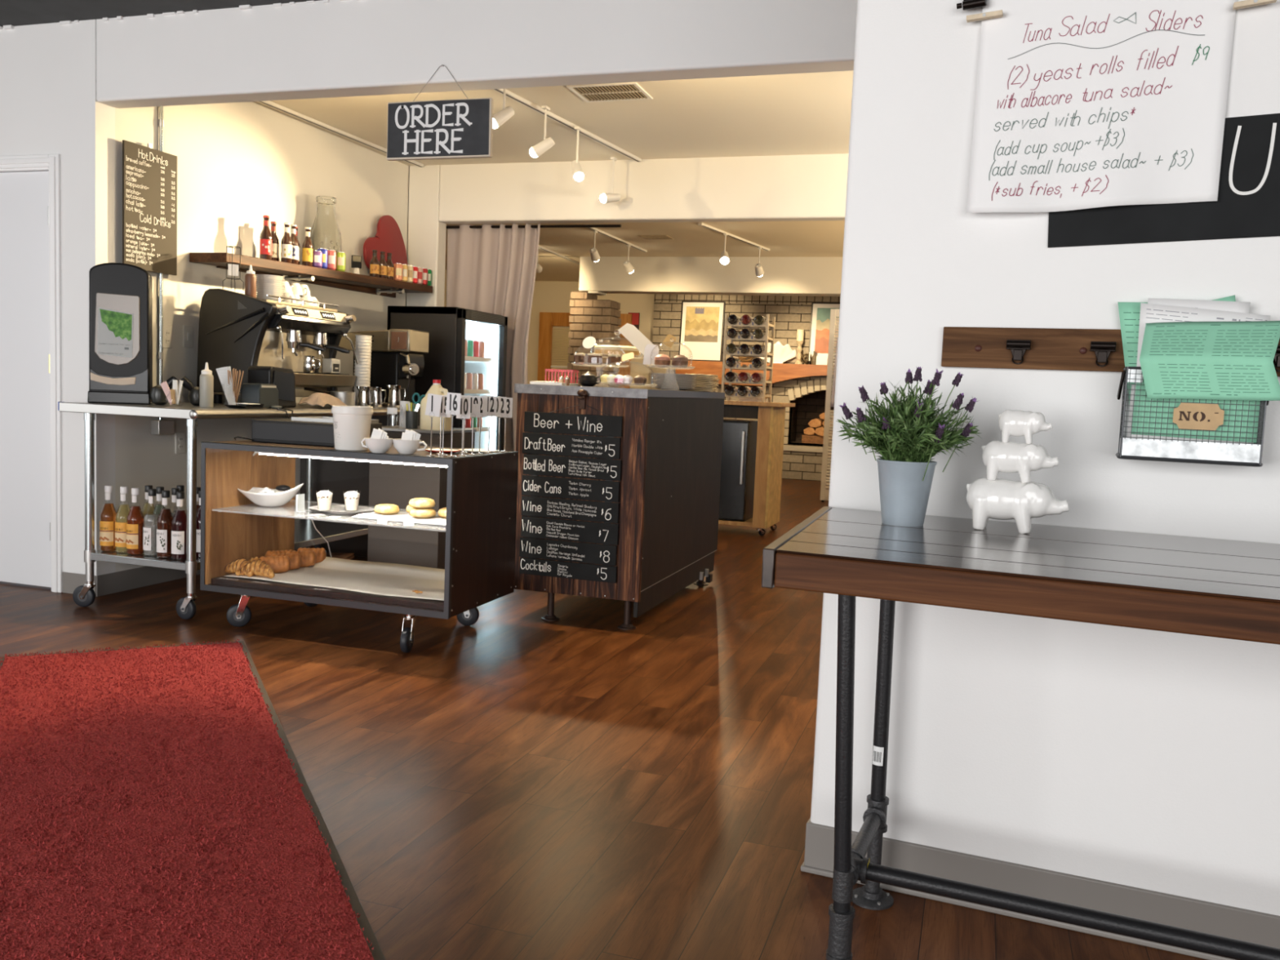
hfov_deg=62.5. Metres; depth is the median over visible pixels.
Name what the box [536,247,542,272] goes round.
lamp
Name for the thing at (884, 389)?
flower
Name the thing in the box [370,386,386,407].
milk pitcher
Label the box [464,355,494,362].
shelf
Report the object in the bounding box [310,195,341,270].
glass jug
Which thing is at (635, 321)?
painting
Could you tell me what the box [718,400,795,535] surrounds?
cart
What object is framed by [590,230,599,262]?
lamp
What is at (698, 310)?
print
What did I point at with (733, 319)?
wine bottle
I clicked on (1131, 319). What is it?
print
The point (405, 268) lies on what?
drink can
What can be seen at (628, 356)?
price card
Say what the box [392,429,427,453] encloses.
teacup
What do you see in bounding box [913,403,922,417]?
flower
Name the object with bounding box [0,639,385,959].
floor mat
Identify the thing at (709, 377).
napkin
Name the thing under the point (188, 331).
wall plate
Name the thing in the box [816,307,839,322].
print
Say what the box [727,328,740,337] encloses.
wine bottle
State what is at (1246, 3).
clothespin
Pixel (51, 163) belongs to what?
trim
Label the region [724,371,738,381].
wine bottle
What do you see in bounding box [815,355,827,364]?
card
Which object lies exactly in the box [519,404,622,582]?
menu board
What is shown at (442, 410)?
stand
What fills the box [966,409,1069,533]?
pig figurine
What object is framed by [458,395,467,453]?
stand
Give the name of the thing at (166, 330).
wall plate
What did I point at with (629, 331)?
price card
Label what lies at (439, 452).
stand
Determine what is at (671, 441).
counter
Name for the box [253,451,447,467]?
light
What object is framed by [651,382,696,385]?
dinner plate
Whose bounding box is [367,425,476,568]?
base cabinet
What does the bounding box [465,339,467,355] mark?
drink can
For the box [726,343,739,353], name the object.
wine bottle
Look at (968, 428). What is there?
flower
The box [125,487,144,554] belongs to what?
syrup bottle
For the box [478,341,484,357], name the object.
drink can
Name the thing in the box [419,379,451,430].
milk gallon
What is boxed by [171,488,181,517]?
syrup bottle
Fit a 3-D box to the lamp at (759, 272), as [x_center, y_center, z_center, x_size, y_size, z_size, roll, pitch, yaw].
[1.245,-2.268,10.986,0.090,0.295,0.146,4,5,18]
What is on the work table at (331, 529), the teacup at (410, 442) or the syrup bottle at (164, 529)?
the syrup bottle at (164, 529)
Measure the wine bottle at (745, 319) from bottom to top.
0.077 m
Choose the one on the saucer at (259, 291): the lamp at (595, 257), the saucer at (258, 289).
the saucer at (258, 289)
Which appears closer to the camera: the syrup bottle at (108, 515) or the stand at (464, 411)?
the stand at (464, 411)
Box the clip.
[956,0,986,10]
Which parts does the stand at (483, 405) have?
rod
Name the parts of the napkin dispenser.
panel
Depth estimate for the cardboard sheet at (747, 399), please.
8.65 m
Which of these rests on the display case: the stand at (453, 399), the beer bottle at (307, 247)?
the stand at (453, 399)
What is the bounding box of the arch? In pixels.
[786,377,833,400]
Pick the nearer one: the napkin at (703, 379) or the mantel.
the napkin at (703, 379)
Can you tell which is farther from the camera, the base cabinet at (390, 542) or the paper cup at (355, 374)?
the paper cup at (355, 374)
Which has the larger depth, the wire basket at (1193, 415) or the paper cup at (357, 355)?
the paper cup at (357, 355)
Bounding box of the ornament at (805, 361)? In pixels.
[800,353,811,364]
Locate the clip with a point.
(966, 4)
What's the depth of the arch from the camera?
14.42 m
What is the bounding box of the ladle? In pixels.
[275,484,290,491]
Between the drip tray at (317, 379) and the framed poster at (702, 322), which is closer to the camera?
the drip tray at (317, 379)
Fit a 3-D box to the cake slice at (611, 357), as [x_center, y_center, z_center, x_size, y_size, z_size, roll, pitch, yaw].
[-0.141,-0.608,5.345,0.059,0.057,0.074,-1,6,-38]
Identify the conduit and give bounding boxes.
[151,106,174,435]
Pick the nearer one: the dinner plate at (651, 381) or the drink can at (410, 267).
the dinner plate at (651, 381)
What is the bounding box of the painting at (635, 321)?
[628,312,639,330]
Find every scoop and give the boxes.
[150,375,177,404]
[180,376,199,405]
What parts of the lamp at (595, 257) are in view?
lamp shade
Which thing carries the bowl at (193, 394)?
on the scoop at (193, 394)
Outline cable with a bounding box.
[234,436,253,440]
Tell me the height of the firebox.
0.950 m
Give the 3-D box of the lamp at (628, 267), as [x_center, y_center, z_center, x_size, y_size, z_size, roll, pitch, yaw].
[-0.114,-2.345,11.212,0.094,0.293,0.147,4,5,18]
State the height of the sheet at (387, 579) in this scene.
0.041 m
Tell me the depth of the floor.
3.15 m
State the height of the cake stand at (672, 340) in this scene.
0.260 m
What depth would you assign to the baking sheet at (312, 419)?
4.73 m
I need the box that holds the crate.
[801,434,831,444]
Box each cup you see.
[281,281,291,293]
[282,292,296,303]
[289,283,302,295]
[293,293,306,304]
[298,284,310,297]
[302,295,319,306]
[315,489,333,510]
[342,490,360,511]
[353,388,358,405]
[354,360,371,364]
[354,363,371,367]
[354,366,371,370]
[354,369,370,373]
[354,373,370,376]
[354,382,370,386]
[355,334,372,338]
[355,337,372,342]
[355,341,372,345]
[355,344,371,348]
[355,347,371,351]
[355,351,371,354]
[355,354,371,357]
[355,376,370,379]
[355,378,370,382]
[356,356,371,360]
[405,402,418,428]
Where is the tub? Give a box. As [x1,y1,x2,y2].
[331,405,373,450]
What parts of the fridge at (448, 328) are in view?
door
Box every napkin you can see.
[685,373,717,376]
[685,389,718,391]
[691,385,716,388]
[692,375,718,378]
[693,379,718,382]
[693,381,719,384]
[693,383,718,386]
[693,387,718,390]
[695,377,719,380]
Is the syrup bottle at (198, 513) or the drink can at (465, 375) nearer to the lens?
the syrup bottle at (198, 513)
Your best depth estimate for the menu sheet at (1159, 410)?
2.04 m
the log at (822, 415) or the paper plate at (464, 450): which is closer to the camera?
the paper plate at (464, 450)
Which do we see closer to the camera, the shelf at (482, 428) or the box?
the box
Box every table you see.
[57,401,399,619]
[761,506,1279,959]
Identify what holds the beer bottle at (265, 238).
on the wall shelf at (293, 272)
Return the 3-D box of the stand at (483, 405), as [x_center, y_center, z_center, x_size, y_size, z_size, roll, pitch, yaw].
[-0.678,-0.232,4.478,0.042,0.247,0.042,-2,7,-42]
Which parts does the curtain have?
rod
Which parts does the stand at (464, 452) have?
rod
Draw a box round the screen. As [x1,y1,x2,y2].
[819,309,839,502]
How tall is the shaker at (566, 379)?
0.042 m
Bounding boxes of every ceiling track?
[257,100,423,167]
[492,88,641,161]
[538,244,579,264]
[587,227,647,252]
[697,222,769,250]
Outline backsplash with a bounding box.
[257,330,329,373]
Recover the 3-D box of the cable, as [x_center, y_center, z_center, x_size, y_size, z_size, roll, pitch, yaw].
[-1.770,-0.184,4.713,0.093,0.020,0.061,2,5,-4]
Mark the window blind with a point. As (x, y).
(554, 344)
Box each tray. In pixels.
[224,403,264,408]
[293,371,355,387]
[351,510,445,525]
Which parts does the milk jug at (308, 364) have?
handle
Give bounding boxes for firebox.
[787,390,834,446]
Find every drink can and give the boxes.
[312,250,322,267]
[316,248,328,268]
[326,249,336,270]
[336,251,346,271]
[393,262,402,280]
[402,264,408,281]
[407,265,413,282]
[412,266,417,283]
[417,266,422,284]
[422,267,427,284]
[426,269,431,285]
[463,372,466,389]
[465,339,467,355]
[465,417,471,427]
[466,339,473,356]
[466,373,472,389]
[471,373,478,389]
[471,417,476,427]
[472,340,479,356]
[476,417,482,427]
[477,373,484,389]
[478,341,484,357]
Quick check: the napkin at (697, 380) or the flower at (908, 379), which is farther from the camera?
the napkin at (697, 380)
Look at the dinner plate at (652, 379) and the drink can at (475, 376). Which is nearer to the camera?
the dinner plate at (652, 379)
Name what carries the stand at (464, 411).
on the display case
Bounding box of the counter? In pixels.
[514,383,724,630]
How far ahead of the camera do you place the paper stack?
4.97 m
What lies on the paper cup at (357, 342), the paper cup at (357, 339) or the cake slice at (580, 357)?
the paper cup at (357, 339)
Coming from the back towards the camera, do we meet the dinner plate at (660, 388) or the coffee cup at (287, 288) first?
the coffee cup at (287, 288)
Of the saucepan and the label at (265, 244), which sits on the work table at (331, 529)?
the saucepan
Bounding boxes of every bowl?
[150,385,168,404]
[187,386,199,405]
[237,483,303,506]
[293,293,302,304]
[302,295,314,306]
[364,437,393,453]
[392,438,421,453]
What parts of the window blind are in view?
rail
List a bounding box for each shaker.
[558,376,563,382]
[564,377,568,386]
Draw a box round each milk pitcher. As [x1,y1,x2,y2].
[355,386,376,406]
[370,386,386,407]
[386,385,405,407]
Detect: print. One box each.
[684,319,718,342]
[684,328,718,336]
[684,334,717,342]
[685,306,719,333]
[694,306,704,314]
[814,337,837,353]
[815,328,835,339]
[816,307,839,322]
[816,318,839,330]
[1123,311,1140,364]
[1145,308,1266,324]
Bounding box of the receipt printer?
[240,382,282,408]
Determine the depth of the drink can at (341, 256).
6.52 m
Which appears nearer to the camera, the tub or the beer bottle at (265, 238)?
the tub
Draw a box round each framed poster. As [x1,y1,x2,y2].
[678,300,725,361]
[808,302,839,364]
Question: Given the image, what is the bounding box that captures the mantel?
[675,360,834,386]
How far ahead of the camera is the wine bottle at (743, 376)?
8.29 m
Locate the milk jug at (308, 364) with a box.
[302,355,320,372]
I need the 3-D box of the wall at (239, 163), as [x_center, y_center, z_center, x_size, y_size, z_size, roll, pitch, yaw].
[-2.183,-0.887,6.532,0.120,2.710,2.850,4,5,18]
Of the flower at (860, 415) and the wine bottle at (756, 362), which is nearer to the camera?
the flower at (860, 415)
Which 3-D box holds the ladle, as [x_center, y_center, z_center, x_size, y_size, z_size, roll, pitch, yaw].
[-1.615,0.037,4.775,0.068,0.028,0.051,2,5,1]
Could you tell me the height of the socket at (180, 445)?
0.031 m
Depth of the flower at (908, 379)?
2.14 m
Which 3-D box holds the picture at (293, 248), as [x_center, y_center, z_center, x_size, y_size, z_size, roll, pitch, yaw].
[-2.016,-1.329,6.140,0.022,0.057,0.003,0,6,-27]
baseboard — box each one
[62,548,297,596]
[800,817,1279,959]
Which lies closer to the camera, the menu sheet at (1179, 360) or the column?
the menu sheet at (1179, 360)
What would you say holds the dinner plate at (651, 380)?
on the dinner plate at (651, 381)
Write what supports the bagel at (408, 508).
on the serving tray at (398, 517)
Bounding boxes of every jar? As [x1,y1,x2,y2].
[160,379,183,406]
[216,366,244,405]
[386,404,402,426]
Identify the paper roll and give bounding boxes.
[399,400,409,426]
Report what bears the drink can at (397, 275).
on the wall shelf at (293, 272)
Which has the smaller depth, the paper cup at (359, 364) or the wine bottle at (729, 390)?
the paper cup at (359, 364)
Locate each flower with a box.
[841,404,853,419]
[856,408,866,422]
[858,386,869,401]
[880,382,888,394]
[881,418,890,429]
[905,371,913,383]
[912,368,922,382]
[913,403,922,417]
[923,381,933,394]
[931,372,942,386]
[932,426,943,443]
[951,373,962,386]
[951,393,964,409]
[960,422,973,436]
[964,399,975,412]
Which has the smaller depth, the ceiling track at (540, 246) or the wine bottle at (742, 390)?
the wine bottle at (742, 390)
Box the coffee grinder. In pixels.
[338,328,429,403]
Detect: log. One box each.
[803,426,816,435]
[808,418,823,427]
[814,426,823,436]
[819,412,824,419]
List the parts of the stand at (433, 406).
rod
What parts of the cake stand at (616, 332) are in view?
knob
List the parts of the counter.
steel trim, corner post, panel, panel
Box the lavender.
[837,366,980,526]
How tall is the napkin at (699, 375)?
0.011 m
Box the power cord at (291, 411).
[271,407,293,418]
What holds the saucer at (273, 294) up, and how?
on the saucer at (262, 295)
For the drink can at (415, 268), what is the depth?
7.38 m
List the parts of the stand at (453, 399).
rod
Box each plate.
[162,324,172,348]
[175,431,185,453]
[182,325,193,347]
[309,505,373,514]
[425,448,459,453]
[458,448,497,452]
[650,385,695,388]
[651,373,697,375]
[651,375,695,378]
[651,377,697,380]
[651,379,695,382]
[651,381,697,384]
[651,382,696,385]
[651,386,696,391]
[652,374,697,377]
[652,378,696,381]
[653,384,696,386]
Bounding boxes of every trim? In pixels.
[0,0,359,29]
[0,154,62,592]
[653,293,839,304]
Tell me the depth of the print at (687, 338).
14.79 m
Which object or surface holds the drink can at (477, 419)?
on the fridge at (448, 328)
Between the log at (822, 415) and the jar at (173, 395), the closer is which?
the jar at (173, 395)
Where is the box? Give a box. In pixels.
[322,357,340,373]
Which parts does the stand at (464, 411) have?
rod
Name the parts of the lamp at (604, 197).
bulb, lamp shade, stem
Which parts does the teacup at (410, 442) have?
handle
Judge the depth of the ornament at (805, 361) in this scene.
14.29 m
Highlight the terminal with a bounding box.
[247,365,295,407]
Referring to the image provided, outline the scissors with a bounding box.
[412,392,425,411]
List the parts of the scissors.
blade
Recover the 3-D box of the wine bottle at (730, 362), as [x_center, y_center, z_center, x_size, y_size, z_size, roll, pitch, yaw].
[0.757,-0.939,8.450,0.077,0.077,0.301,4,5,18]
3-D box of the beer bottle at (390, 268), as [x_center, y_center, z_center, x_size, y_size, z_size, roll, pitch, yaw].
[-1.692,-1.441,7.123,0.063,0.178,0.064,0,6,-27]
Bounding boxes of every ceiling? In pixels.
[0,0,319,26]
[253,71,853,165]
[444,220,844,281]
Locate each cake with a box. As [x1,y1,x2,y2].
[594,345,639,357]
[600,373,608,383]
[606,373,615,383]
[613,374,623,384]
[622,374,632,384]
[633,375,644,385]
[637,375,646,385]
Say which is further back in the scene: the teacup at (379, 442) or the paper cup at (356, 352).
the paper cup at (356, 352)
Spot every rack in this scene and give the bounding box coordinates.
[222,245,241,290]
[259,293,338,311]
[720,313,775,402]
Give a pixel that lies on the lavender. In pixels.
(906, 436)
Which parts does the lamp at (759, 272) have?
lamp shade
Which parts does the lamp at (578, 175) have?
stem, lamp shade, bulb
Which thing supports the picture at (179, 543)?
attached to the syrup bottle at (179, 522)
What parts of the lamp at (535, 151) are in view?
bulb, lamp shade, stem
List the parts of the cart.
post, panel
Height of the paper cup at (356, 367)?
0.103 m
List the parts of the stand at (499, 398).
rod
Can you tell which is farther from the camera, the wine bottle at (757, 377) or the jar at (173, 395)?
the wine bottle at (757, 377)
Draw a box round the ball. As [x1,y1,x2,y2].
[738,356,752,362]
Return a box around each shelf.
[189,252,432,297]
[463,389,493,394]
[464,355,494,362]
[464,426,492,431]
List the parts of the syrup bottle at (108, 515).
label panel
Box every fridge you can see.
[386,306,507,450]
[718,418,757,521]
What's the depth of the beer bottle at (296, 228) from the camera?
6.26 m
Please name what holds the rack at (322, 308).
on the espresso machine
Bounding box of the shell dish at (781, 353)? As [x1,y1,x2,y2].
[757,341,796,363]
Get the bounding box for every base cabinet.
[299,402,420,556]
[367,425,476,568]
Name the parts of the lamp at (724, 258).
lamp shade, bulb, stem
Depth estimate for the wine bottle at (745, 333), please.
8.26 m
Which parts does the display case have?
panel, drawer, cash drawer, panel, panel, panel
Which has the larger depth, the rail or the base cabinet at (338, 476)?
the base cabinet at (338, 476)
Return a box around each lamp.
[493,88,514,128]
[529,105,555,157]
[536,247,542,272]
[571,126,583,181]
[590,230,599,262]
[599,156,620,203]
[623,244,634,273]
[720,233,728,264]
[755,247,764,276]
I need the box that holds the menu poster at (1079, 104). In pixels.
[965,0,1236,213]
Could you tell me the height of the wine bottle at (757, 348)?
0.077 m
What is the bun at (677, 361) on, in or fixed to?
on the cake stand
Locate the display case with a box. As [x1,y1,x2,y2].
[200,418,519,653]
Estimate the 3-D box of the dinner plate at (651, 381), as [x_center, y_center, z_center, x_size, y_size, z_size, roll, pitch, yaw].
[0.177,-0.505,5.524,0.240,0.012,0.240,6,6,39]
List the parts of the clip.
knob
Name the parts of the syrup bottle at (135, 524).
label panel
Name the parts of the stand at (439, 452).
rod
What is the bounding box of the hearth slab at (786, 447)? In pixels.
[783,444,831,453]
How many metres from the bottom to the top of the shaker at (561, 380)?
0.042 m
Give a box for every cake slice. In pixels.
[573,353,585,364]
[586,353,602,364]
[608,354,620,365]
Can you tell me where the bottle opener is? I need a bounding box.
[577,389,587,408]
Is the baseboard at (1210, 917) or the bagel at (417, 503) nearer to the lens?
the baseboard at (1210, 917)
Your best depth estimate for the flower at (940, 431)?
2.05 m
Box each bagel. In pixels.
[373,503,399,514]
[405,505,413,512]
[408,497,435,508]
[409,507,435,518]
[437,507,446,518]
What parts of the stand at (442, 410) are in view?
rod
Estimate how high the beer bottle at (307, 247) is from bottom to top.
0.232 m
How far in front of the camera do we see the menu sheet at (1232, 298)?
2.07 m
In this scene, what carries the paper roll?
on the base cabinet at (390, 542)
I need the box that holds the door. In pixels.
[0,171,51,587]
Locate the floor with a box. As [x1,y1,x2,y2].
[0,478,1207,959]
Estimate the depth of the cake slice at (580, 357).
5.38 m
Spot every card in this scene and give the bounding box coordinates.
[308,513,324,515]
[327,515,340,518]
[377,515,387,523]
[403,517,413,525]
[582,336,595,348]
[617,323,653,355]
[622,351,634,361]
[643,344,658,364]
[662,333,675,347]
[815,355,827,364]
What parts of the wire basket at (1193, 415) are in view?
handle, number plate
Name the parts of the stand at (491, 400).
rod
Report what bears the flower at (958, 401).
on the lavender
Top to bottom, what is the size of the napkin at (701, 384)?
0.011 m
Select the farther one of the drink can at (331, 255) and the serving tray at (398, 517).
the drink can at (331, 255)
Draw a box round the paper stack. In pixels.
[529,381,577,386]
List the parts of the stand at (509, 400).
rod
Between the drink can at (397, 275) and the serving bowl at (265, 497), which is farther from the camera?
the drink can at (397, 275)
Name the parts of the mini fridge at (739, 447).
handle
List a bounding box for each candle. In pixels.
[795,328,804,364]
[807,351,811,364]
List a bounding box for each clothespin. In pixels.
[966,9,1003,22]
[1233,0,1276,9]
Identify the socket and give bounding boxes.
[84,549,95,581]
[164,337,169,343]
[178,435,182,441]
[178,443,182,449]
[185,560,197,593]
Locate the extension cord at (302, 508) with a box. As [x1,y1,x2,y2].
[302,507,331,557]
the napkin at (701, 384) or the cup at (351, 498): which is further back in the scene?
the napkin at (701, 384)
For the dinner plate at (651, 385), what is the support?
on the dinner plate at (660, 388)
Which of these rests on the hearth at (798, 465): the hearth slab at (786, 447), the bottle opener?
the hearth slab at (786, 447)
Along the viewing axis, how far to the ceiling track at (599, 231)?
10.83 m
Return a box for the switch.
[186,332,191,341]
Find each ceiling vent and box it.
[566,81,653,102]
[637,235,673,239]
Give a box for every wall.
[0,0,857,592]
[115,101,408,571]
[405,173,446,306]
[406,153,848,306]
[527,280,654,389]
[578,256,842,296]
[650,302,826,447]
[810,0,1279,915]
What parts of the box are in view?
panel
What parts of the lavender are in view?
flower stem, flower stem, flower stem, flower stem, flower stem, flower stem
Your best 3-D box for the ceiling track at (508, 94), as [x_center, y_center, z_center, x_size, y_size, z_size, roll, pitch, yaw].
[-0.572,-2.061,5.861,0.040,0.024,2.689,5,5,25]
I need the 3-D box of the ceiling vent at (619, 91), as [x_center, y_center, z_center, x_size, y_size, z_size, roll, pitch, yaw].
[-0.155,-2.021,5.506,0.375,0.008,0.295,4,5,18]
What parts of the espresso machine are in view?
panel, steam knob, handle, panel, handle, steam knob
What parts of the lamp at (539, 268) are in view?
lamp shade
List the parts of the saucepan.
handle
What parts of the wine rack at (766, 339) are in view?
post, post, rail, rail, rail, rail, rail, rail, rail, rail, rail, rail, post, post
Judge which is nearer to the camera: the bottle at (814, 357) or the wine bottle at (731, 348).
the wine bottle at (731, 348)
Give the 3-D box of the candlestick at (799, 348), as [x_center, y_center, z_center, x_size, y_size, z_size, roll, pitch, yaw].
[2.166,-1.730,14.348,0.110,0.315,0.110,4,5,18]
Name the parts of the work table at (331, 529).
leg, leg, leg, leg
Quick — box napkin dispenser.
[87,262,152,404]
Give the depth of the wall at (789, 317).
14.59 m
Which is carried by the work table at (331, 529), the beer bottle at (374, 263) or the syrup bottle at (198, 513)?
the syrup bottle at (198, 513)
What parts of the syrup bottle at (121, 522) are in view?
label panel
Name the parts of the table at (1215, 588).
leg, leg, foot rail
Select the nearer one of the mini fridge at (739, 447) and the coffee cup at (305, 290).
the coffee cup at (305, 290)
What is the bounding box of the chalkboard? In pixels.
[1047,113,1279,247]
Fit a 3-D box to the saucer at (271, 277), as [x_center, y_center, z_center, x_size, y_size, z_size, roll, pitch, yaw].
[-2.008,-1.088,5.724,0.156,0.014,0.156,6,6,36]
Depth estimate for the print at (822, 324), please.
14.27 m
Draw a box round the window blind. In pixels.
[551,328,571,382]
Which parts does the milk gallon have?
handle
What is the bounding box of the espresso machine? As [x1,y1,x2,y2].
[196,288,358,405]
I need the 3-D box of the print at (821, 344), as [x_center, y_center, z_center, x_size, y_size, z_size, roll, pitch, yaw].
[2.626,-1.813,14.223,0.540,0.219,0.017,4,5,18]
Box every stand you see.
[351,254,361,274]
[425,393,442,456]
[435,395,446,454]
[436,395,450,455]
[445,392,461,457]
[456,396,471,456]
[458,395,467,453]
[466,395,480,455]
[475,395,487,454]
[484,395,497,453]
[492,396,501,453]
[495,396,506,453]
[501,397,512,452]
[574,338,625,364]
[590,328,623,353]
[600,360,653,380]
[649,337,692,367]
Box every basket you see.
[545,368,578,386]
[1115,366,1269,466]
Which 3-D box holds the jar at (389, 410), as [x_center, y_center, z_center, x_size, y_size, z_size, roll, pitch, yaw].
[-1.263,-0.328,5.435,0.076,0.116,0.077,4,5,18]
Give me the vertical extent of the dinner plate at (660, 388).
0.012 m
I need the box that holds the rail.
[941,326,1279,376]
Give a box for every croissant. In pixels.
[224,558,253,577]
[235,559,275,577]
[246,556,259,563]
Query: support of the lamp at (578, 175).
hanging from the ceiling track at (508, 94)
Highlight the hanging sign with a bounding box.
[386,64,493,160]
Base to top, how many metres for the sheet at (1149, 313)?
0.274 m
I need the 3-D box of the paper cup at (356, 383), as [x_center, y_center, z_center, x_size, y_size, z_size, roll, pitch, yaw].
[-1.627,-0.519,6.178,0.095,0.103,0.095,2,5,1]
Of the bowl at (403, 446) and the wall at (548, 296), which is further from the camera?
the wall at (548, 296)
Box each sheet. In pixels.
[223,556,444,600]
[291,416,378,422]
[738,397,767,402]
[1117,302,1147,405]
[1126,384,1253,443]
[1131,377,1260,442]
[1135,302,1270,384]
[1139,320,1279,400]
[1147,297,1250,313]
[1213,294,1235,301]
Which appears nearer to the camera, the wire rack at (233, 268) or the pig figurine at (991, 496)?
the pig figurine at (991, 496)
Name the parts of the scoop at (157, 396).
handle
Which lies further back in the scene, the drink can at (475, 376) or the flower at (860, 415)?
the drink can at (475, 376)
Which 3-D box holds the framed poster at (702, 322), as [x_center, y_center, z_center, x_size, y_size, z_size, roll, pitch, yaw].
[0.865,-2.087,14.803,0.625,0.840,0.081,4,5,18]
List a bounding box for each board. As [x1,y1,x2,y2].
[122,139,177,275]
[363,215,407,269]
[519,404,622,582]
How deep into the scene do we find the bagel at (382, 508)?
4.54 m
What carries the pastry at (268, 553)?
on the sheet at (387, 579)
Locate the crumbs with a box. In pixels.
[412,590,422,593]
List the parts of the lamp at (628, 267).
lamp shade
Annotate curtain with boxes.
[446,223,621,451]
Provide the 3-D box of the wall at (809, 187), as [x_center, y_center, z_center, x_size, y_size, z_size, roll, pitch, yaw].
[2.218,-0.705,6.548,8.260,2.710,0.130,4,5,18]
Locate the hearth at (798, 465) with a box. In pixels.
[782,450,831,480]
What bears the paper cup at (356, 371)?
on the paper cup at (355, 374)
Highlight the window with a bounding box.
[537,311,632,388]
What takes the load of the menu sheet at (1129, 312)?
in the wire basket at (1193, 415)
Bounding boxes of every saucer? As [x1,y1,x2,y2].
[255,274,284,278]
[256,276,284,279]
[256,278,284,282]
[256,280,284,284]
[256,282,284,285]
[256,284,284,288]
[256,286,284,289]
[256,288,284,292]
[256,290,284,293]
[256,293,284,296]
[256,294,284,297]
[256,296,284,300]
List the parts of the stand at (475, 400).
rod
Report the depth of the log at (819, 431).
14.54 m
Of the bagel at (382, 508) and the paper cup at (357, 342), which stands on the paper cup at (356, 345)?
the paper cup at (357, 342)
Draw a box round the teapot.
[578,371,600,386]
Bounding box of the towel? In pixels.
[297,392,346,407]
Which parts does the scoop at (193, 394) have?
handle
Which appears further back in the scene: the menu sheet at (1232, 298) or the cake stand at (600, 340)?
the cake stand at (600, 340)
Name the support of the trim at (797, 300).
attached to the wall at (789, 317)
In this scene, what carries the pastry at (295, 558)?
on the sheet at (387, 579)
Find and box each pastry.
[259,555,290,573]
[264,549,293,556]
[271,553,301,569]
[286,550,315,567]
[297,547,326,563]
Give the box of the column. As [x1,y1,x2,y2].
[567,291,621,387]
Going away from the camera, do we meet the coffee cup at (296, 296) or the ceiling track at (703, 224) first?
the coffee cup at (296, 296)
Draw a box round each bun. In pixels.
[654,354,671,367]
[671,355,688,368]
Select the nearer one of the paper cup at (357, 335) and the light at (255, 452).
the light at (255, 452)
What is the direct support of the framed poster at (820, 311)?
on the mantel
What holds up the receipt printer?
on the work table at (331, 529)
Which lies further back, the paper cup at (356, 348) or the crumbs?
the paper cup at (356, 348)
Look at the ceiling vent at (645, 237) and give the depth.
10.63 m
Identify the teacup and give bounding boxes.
[360,428,393,453]
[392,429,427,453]
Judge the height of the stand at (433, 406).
0.253 m
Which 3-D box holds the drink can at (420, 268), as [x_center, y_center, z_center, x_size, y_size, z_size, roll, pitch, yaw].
[-1.569,-1.445,7.474,0.065,0.118,0.065,0,6,-27]
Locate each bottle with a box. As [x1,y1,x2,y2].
[99,484,116,551]
[114,486,129,552]
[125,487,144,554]
[141,484,155,515]
[142,488,159,555]
[152,486,165,514]
[156,490,173,557]
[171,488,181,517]
[171,491,186,559]
[173,484,186,515]
[195,490,200,557]
[196,486,200,511]
[199,362,213,407]
[244,265,256,297]
[259,215,272,259]
[271,221,279,261]
[280,222,292,263]
[290,224,298,264]
[295,226,300,264]
[302,226,312,266]
[369,249,379,277]
[378,251,386,278]
[386,253,394,279]
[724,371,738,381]
[724,385,737,395]
[725,357,740,367]
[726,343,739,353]
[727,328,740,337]
[728,314,741,324]
[737,372,751,382]
[737,386,751,395]
[739,343,752,354]
[740,328,753,338]
[741,314,754,324]
[750,386,762,396]
[751,358,764,368]
[751,372,763,382]
[752,344,764,354]
[753,328,765,338]
[754,315,766,324]
[811,351,816,364]
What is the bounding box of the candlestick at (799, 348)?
[795,340,804,364]
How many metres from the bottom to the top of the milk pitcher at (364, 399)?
0.118 m
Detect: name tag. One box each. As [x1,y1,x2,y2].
[217,577,238,580]
[251,581,271,583]
[312,587,332,591]
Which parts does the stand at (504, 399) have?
rod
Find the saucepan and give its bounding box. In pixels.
[303,386,355,406]
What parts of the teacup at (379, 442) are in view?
handle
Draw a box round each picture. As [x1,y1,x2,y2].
[99,309,132,341]
[99,536,108,540]
[176,540,182,550]
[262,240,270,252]
[292,246,295,256]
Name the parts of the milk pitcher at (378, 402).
handle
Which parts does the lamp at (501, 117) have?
bulb, lamp shade, stem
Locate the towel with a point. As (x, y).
(321, 399)

